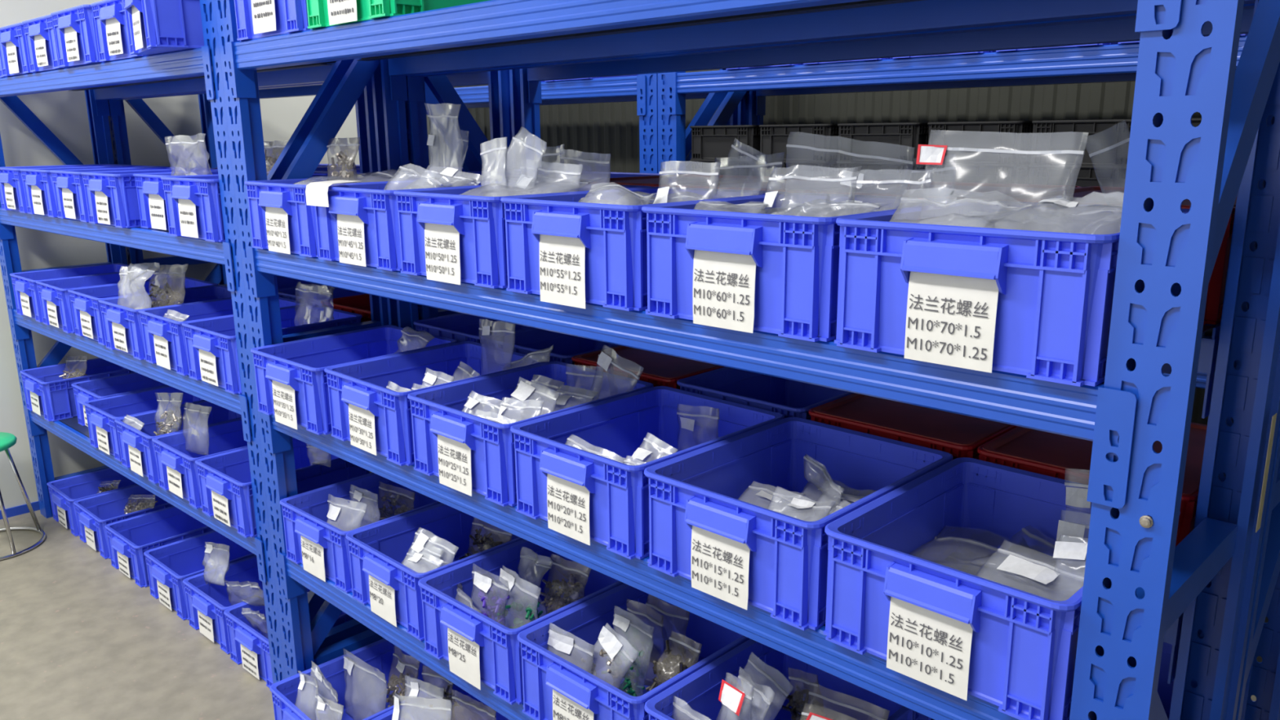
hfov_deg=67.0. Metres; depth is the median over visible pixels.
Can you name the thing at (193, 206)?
crate
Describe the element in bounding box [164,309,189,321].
bag
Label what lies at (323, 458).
bag
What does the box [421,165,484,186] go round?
bag
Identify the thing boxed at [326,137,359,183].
bag
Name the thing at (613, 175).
crate
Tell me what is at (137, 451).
crate
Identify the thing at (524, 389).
bag
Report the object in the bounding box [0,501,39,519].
baseboard
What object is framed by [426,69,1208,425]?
wall
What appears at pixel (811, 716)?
bag
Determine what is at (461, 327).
crate
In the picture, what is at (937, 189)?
crate
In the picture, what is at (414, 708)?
bag
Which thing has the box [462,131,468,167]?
bag
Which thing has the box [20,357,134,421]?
crate
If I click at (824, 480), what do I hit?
bag
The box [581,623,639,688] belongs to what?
bag
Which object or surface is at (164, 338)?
crate
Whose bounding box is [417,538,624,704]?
crate
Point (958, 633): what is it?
crate
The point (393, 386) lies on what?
bag
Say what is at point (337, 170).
crate
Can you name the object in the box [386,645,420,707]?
bag
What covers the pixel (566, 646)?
bag
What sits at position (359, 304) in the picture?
crate
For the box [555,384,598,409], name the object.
bag
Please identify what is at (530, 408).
bag
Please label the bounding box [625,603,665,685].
bag
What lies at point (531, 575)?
bag
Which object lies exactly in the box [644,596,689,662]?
bag
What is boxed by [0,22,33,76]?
crate
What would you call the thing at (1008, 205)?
bag
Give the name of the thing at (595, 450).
bag
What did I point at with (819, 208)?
bag
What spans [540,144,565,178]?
bag
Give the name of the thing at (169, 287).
bag
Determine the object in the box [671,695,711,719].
bag
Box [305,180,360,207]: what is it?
paper slip
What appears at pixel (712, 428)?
bag
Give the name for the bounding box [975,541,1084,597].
bag
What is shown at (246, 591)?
bag
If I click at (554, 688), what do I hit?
crate
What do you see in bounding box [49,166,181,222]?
crate
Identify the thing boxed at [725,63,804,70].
crate
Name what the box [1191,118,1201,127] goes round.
crate
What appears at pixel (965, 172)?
crate
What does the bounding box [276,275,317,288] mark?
crate
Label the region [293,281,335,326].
bag
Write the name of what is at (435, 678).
bag
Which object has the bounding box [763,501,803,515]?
bag
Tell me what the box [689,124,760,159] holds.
crate
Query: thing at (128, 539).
crate
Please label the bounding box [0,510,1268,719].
floor
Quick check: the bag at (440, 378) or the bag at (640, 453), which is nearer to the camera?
the bag at (640, 453)
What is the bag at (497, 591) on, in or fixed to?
in the crate at (477, 648)
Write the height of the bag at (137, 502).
0.176 m
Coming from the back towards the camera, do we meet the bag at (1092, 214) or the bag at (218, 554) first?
the bag at (218, 554)
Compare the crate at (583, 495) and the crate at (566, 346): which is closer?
the crate at (583, 495)
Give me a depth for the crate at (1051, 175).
2.73 m
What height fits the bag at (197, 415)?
0.159 m
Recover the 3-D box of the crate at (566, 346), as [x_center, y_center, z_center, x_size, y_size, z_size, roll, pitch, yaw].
[-0.138,0.009,2.355,0.304,0.147,0.375,12,18,43]
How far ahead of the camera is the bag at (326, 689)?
2.32 m
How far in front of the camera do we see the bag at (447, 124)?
2.04 m
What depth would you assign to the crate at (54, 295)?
3.25 m
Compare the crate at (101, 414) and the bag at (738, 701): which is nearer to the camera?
the bag at (738, 701)
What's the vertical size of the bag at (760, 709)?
0.154 m
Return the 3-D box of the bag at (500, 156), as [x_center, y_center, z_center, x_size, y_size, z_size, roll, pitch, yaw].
[-0.269,-0.328,1.775,0.096,0.158,0.032,12,18,42]
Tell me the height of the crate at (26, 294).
0.147 m
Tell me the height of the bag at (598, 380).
0.157 m
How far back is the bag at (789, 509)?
1.50 m
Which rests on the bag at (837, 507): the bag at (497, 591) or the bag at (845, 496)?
the bag at (845, 496)
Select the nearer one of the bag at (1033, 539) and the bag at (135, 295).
the bag at (1033, 539)
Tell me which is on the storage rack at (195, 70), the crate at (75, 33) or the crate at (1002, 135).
the crate at (75, 33)
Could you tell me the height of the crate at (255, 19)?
0.147 m
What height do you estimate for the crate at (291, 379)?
0.154 m
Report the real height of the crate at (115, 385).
0.147 m
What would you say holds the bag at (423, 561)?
in the crate at (380, 578)
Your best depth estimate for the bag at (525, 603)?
1.90 m
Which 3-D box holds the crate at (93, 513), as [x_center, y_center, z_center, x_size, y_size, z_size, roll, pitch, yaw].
[-1.872,0.584,3.627,0.287,0.147,0.386,12,18,42]
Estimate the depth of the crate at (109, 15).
2.50 m
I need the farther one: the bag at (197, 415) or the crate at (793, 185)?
the bag at (197, 415)
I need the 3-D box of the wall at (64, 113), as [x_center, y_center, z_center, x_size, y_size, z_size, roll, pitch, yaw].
[-4.033,-0.736,2.889,1.340,3.100,6.720,12,18,43]
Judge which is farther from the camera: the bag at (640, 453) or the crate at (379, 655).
the crate at (379, 655)
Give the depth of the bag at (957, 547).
1.33 m
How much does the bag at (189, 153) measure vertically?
0.159 m
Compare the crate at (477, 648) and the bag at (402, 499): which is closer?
the crate at (477, 648)
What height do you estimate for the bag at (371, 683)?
0.183 m
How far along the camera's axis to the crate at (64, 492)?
3.82 m
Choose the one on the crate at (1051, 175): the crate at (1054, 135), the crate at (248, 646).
the crate at (1054, 135)
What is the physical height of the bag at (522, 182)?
0.123 m
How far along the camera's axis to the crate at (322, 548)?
2.28 m
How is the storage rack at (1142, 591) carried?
on the floor
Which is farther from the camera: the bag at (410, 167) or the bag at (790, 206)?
the bag at (410, 167)
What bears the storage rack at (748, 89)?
on the floor
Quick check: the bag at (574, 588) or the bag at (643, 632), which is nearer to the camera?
the bag at (643, 632)
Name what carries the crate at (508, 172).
on the storage rack at (1261, 680)
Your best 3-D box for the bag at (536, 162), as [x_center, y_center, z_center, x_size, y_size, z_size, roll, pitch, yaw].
[-0.219,-0.326,1.747,0.130,0.186,0.040,7,15,31]
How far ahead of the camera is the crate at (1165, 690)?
1.68 m
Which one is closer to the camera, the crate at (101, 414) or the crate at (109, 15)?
the crate at (109, 15)
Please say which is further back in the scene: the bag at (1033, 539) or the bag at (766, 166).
the bag at (766, 166)
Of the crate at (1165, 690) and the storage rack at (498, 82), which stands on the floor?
the storage rack at (498, 82)
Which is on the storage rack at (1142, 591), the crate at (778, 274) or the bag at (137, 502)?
the crate at (778, 274)
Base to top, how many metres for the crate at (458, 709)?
0.147 m
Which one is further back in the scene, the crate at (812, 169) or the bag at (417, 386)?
the crate at (812, 169)
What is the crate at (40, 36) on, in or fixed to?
on the storage rack at (195, 70)
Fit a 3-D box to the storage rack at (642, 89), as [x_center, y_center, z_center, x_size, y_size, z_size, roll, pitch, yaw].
[-0.667,-0.592,4.971,2.595,1.800,0.562,12,18,43]
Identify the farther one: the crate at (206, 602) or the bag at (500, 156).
the crate at (206, 602)
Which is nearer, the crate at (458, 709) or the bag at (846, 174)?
the bag at (846, 174)
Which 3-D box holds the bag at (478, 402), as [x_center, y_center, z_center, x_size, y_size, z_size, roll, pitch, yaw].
[-0.305,0.120,1.808,0.115,0.099,0.072,11,18,41]
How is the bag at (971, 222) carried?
in the crate at (1033, 304)
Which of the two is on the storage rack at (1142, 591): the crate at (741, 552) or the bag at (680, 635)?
the crate at (741, 552)
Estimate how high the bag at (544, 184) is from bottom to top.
0.065 m
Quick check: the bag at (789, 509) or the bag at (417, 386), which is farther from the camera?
the bag at (417, 386)
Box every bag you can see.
[59,355,88,379]
[96,480,120,493]
[117,262,159,309]
[122,414,144,431]
[124,493,157,514]
[148,263,188,307]
[153,392,183,435]
[164,133,212,175]
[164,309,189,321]
[182,402,212,455]
[202,542,229,586]
[224,580,264,606]
[241,608,268,639]
[263,140,288,176]
[292,168,427,185]
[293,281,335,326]
[294,671,319,719]
[306,444,331,466]
[310,660,338,719]
[314,690,343,719]
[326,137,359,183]
[326,493,367,530]
[343,649,386,719]
[349,484,380,525]
[371,480,414,520]
[384,164,444,189]
[386,382,411,391]
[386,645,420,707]
[391,693,452,719]
[396,177,475,190]
[397,325,435,351]
[401,550,447,573]
[402,537,444,569]
[403,675,444,718]
[408,527,458,568]
[411,382,428,390]
[420,367,454,386]
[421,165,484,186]
[422,666,459,719]
[424,102,463,171]
[451,689,496,719]
[453,362,479,379]
[455,583,481,613]
[458,174,602,196]
[458,517,512,559]
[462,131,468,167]
[462,390,506,421]
[471,563,510,626]
[472,409,519,423]
[478,319,515,373]
[480,137,509,195]
[496,565,542,628]
[497,126,546,195]
[497,397,544,420]
[498,376,560,419]
[502,345,553,369]
[508,547,553,617]
[513,159,582,191]
[520,374,564,418]
[538,553,591,613]
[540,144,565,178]
[547,622,595,673]
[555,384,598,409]
[559,148,610,184]
[564,363,603,404]
[564,434,626,463]
[577,182,655,204]
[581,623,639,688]
[586,345,643,400]
[587,191,714,204]
[601,608,654,696]
[623,456,639,465]
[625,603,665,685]
[627,433,678,464]
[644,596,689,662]
[645,631,702,690]
[653,160,720,204]
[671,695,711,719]
[676,404,719,448]
[693,200,768,213]
[709,151,784,195]
[715,137,762,198]
[716,652,793,719]
[718,674,754,719]
[724,666,775,719]
[737,481,804,516]
[759,202,893,215]
[763,165,862,213]
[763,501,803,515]
[768,488,835,520]
[770,198,888,217]
[772,474,860,521]
[780,132,915,209]
[782,667,824,719]
[800,702,832,719]
[803,454,844,511]
[804,685,889,719]
[806,487,875,521]
[830,499,844,514]
[845,168,934,208]
[888,190,1035,230]
[908,525,1059,595]
[909,154,956,203]
[915,129,1088,216]
[939,210,998,227]
[969,524,1086,600]
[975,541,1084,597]
[984,192,1122,234]
[1053,534,1087,589]
[1056,517,1089,588]
[1064,475,1090,580]
[1087,120,1129,197]
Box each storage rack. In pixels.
[0,0,388,683]
[107,69,513,473]
[214,0,1279,719]
[404,3,1279,719]
[454,68,737,173]
[657,35,1247,388]
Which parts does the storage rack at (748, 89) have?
plate, plate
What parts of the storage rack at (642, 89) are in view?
plate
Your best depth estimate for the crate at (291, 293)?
3.11 m
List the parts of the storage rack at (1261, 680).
plate, plate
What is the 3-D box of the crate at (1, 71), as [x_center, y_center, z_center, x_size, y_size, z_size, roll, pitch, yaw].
[-2.083,-1.059,3.397,0.287,0.147,0.386,11,18,41]
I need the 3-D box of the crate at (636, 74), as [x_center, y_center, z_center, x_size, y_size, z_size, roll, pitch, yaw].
[-0.187,-1.277,4.165,0.304,0.147,0.386,12,18,43]
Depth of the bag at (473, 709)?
2.06 m
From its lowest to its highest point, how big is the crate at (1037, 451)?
0.148 m
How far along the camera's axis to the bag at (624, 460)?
1.48 m
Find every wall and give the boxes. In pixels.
[0,0,359,510]
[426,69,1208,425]
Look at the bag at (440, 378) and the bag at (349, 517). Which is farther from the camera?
the bag at (349, 517)
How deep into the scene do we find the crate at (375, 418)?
2.00 m
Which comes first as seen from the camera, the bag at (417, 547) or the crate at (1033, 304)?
the crate at (1033, 304)
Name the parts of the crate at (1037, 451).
lid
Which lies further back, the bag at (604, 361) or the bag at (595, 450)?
the bag at (604, 361)
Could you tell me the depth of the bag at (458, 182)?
1.90 m
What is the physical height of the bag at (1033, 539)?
0.034 m
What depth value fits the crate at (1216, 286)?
1.23 m
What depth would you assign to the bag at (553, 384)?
1.91 m
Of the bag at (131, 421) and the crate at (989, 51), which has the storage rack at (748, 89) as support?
the crate at (989, 51)
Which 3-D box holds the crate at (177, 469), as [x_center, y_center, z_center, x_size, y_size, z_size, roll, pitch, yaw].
[-1.197,0.289,2.863,0.287,0.147,0.386,12,18,42]
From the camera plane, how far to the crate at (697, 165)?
3.62 m
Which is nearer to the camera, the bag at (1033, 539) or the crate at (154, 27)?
the bag at (1033, 539)
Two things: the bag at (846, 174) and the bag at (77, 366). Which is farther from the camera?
the bag at (77, 366)
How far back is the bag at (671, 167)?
1.49 m
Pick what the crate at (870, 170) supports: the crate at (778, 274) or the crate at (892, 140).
the crate at (892, 140)
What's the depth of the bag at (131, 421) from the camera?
2.98 m
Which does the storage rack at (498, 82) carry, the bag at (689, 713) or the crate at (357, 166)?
the crate at (357, 166)
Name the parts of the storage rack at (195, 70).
plate, plate, plate, plate, plate, plate, plate, plate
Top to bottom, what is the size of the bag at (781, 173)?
0.129 m
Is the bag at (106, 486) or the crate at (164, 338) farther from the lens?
the bag at (106, 486)
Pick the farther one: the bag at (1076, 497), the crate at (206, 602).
the crate at (206, 602)
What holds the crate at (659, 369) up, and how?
on the storage rack at (1261, 680)
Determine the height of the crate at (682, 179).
0.148 m
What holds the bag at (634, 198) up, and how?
in the crate at (562, 250)
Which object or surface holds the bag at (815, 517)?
on the bag at (789, 509)
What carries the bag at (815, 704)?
in the crate at (700, 690)
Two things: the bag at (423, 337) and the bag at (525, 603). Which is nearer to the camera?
the bag at (525, 603)
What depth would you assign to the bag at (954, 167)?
1.32 m
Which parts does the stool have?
leg, seat, leg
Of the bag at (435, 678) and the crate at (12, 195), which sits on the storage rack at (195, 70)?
the crate at (12, 195)
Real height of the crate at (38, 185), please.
0.147 m
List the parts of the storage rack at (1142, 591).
plate, plate, plate, plate, plate, plate, plate, plate, plate, plate, label strip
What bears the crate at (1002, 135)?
on the crate at (965, 172)
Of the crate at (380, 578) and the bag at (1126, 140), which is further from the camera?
the crate at (380, 578)
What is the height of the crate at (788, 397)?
0.147 m
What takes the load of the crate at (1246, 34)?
on the storage rack at (748, 89)
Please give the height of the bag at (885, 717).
0.125 m
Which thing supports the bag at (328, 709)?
in the crate at (379, 655)
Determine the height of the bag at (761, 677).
0.168 m
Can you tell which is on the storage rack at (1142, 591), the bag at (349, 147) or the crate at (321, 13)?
the crate at (321, 13)
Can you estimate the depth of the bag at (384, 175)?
2.22 m
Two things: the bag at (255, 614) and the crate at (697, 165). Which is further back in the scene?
the crate at (697, 165)
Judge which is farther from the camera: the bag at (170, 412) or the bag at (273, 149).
the bag at (170, 412)
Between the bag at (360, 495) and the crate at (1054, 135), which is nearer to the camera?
the bag at (360, 495)
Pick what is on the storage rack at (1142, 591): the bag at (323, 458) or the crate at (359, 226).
the crate at (359, 226)
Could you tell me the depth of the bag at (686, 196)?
1.64 m
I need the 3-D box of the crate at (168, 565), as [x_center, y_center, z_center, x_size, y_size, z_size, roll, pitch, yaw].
[-1.386,0.683,3.186,0.287,0.147,0.386,12,18,42]
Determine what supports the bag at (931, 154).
in the crate at (1033, 304)
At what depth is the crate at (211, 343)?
2.49 m
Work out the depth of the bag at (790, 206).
1.41 m
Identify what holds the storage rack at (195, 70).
on the floor
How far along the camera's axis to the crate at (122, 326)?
2.85 m
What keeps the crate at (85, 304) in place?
on the storage rack at (195, 70)
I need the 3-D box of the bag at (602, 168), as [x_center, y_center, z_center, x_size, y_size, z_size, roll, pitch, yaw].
[-0.105,-0.326,1.789,0.137,0.126,0.041,12,18,42]
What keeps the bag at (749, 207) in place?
in the crate at (778, 274)
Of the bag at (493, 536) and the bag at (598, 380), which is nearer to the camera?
the bag at (598, 380)
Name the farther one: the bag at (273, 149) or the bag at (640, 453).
the bag at (273, 149)
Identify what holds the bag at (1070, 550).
on the bag at (1044, 573)
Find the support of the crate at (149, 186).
on the storage rack at (195, 70)
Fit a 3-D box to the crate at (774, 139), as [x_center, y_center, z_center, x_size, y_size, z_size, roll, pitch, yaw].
[0.659,-0.792,3.512,0.304,0.124,0.375,12,18,43]
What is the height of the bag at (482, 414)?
0.073 m
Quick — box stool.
[0,431,45,560]
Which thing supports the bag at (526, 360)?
in the crate at (375, 418)
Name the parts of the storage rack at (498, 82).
plate, plate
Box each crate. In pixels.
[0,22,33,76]
[0,60,5,77]
[0,164,130,213]
[9,262,128,322]
[19,164,161,217]
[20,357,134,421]
[22,14,65,72]
[35,271,157,333]
[46,467,137,536]
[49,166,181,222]
[50,4,102,67]
[67,276,218,345]
[71,372,168,426]
[73,484,173,559]
[80,168,217,227]
[83,386,205,462]
[90,0,146,62]
[98,284,231,359]
[104,506,214,587]
[114,400,241,484]
[124,0,204,55]
[133,169,270,231]
[138,297,306,375]
[143,530,255,620]
[151,417,247,508]
[160,172,332,241]
[182,304,362,394]
[182,555,262,654]
[195,437,369,537]
[215,164,342,168]
[223,588,353,688]
[234,0,311,40]
[244,177,426,257]
[250,325,457,435]
[269,164,359,170]
[269,638,431,719]
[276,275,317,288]
[278,284,365,302]
[280,472,440,592]
[306,0,489,29]
[314,166,465,174]
[315,178,515,271]
[324,341,546,466]
[333,293,440,322]
[345,502,523,640]
[371,684,509,719]
[393,183,651,288]
[407,360,653,506]
[413,312,533,344]
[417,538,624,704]
[422,169,573,177]
[483,171,667,180]
[494,328,619,364]
[500,186,788,311]
[510,386,784,559]
[517,583,750,719]
[544,74,639,81]
[571,345,724,389]
[588,173,757,186]
[641,192,959,342]
[644,417,953,631]
[644,639,931,719]
[676,177,890,193]
[676,366,854,420]
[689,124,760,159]
[689,159,759,176]
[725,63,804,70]
[758,160,837,178]
[759,124,839,161]
[803,57,892,64]
[808,392,1017,459]
[815,181,1081,200]
[823,457,1180,719]
[834,200,1189,386]
[835,161,926,181]
[836,122,928,162]
[892,50,995,58]
[924,163,1030,184]
[927,120,1033,164]
[977,422,1207,546]
[995,42,1118,52]
[1008,186,1236,324]
[1028,164,1126,186]
[1030,119,1131,165]
[1117,33,1248,44]
[1157,641,1173,719]
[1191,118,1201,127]
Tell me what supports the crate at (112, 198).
on the storage rack at (195, 70)
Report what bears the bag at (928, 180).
on the bag at (790, 206)
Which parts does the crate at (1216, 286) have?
lid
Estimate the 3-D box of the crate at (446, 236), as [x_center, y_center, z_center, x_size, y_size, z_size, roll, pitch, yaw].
[-0.212,-0.237,1.768,0.304,0.150,0.386,12,18,43]
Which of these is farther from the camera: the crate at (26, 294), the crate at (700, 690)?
the crate at (26, 294)
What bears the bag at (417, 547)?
on the bag at (423, 561)
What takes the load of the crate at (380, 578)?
on the storage rack at (1142, 591)
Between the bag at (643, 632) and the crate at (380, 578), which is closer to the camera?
the bag at (643, 632)
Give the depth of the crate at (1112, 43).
2.68 m
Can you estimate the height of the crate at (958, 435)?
0.148 m
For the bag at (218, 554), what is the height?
0.153 m
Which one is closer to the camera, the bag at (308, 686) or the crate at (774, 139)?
the bag at (308, 686)
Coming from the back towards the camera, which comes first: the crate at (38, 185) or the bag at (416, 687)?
the crate at (38, 185)
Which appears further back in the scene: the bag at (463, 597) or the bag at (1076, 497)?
the bag at (463, 597)
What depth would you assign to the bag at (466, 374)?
2.02 m
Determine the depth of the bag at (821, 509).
1.42 m
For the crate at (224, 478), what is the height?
0.147 m
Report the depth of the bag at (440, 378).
2.00 m
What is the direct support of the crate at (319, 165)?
on the storage rack at (498, 82)
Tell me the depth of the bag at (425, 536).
2.03 m
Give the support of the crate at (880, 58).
on the storage rack at (748, 89)
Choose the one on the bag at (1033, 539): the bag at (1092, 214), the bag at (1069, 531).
the bag at (1069, 531)
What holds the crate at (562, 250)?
on the storage rack at (1142, 591)
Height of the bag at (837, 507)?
0.063 m
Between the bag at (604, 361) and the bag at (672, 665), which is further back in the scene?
the bag at (604, 361)
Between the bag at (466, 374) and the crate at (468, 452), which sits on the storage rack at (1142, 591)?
the crate at (468, 452)
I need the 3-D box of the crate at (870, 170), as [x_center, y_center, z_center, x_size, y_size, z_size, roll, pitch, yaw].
[0.896,-0.620,3.316,0.304,0.124,0.375,12,18,43]
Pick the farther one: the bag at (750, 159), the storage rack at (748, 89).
the storage rack at (748, 89)
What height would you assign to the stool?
0.408 m
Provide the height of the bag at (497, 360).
0.178 m
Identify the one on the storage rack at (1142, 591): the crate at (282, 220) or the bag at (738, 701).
the crate at (282, 220)
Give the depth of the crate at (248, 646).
2.68 m
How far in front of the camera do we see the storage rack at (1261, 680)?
1.85 m

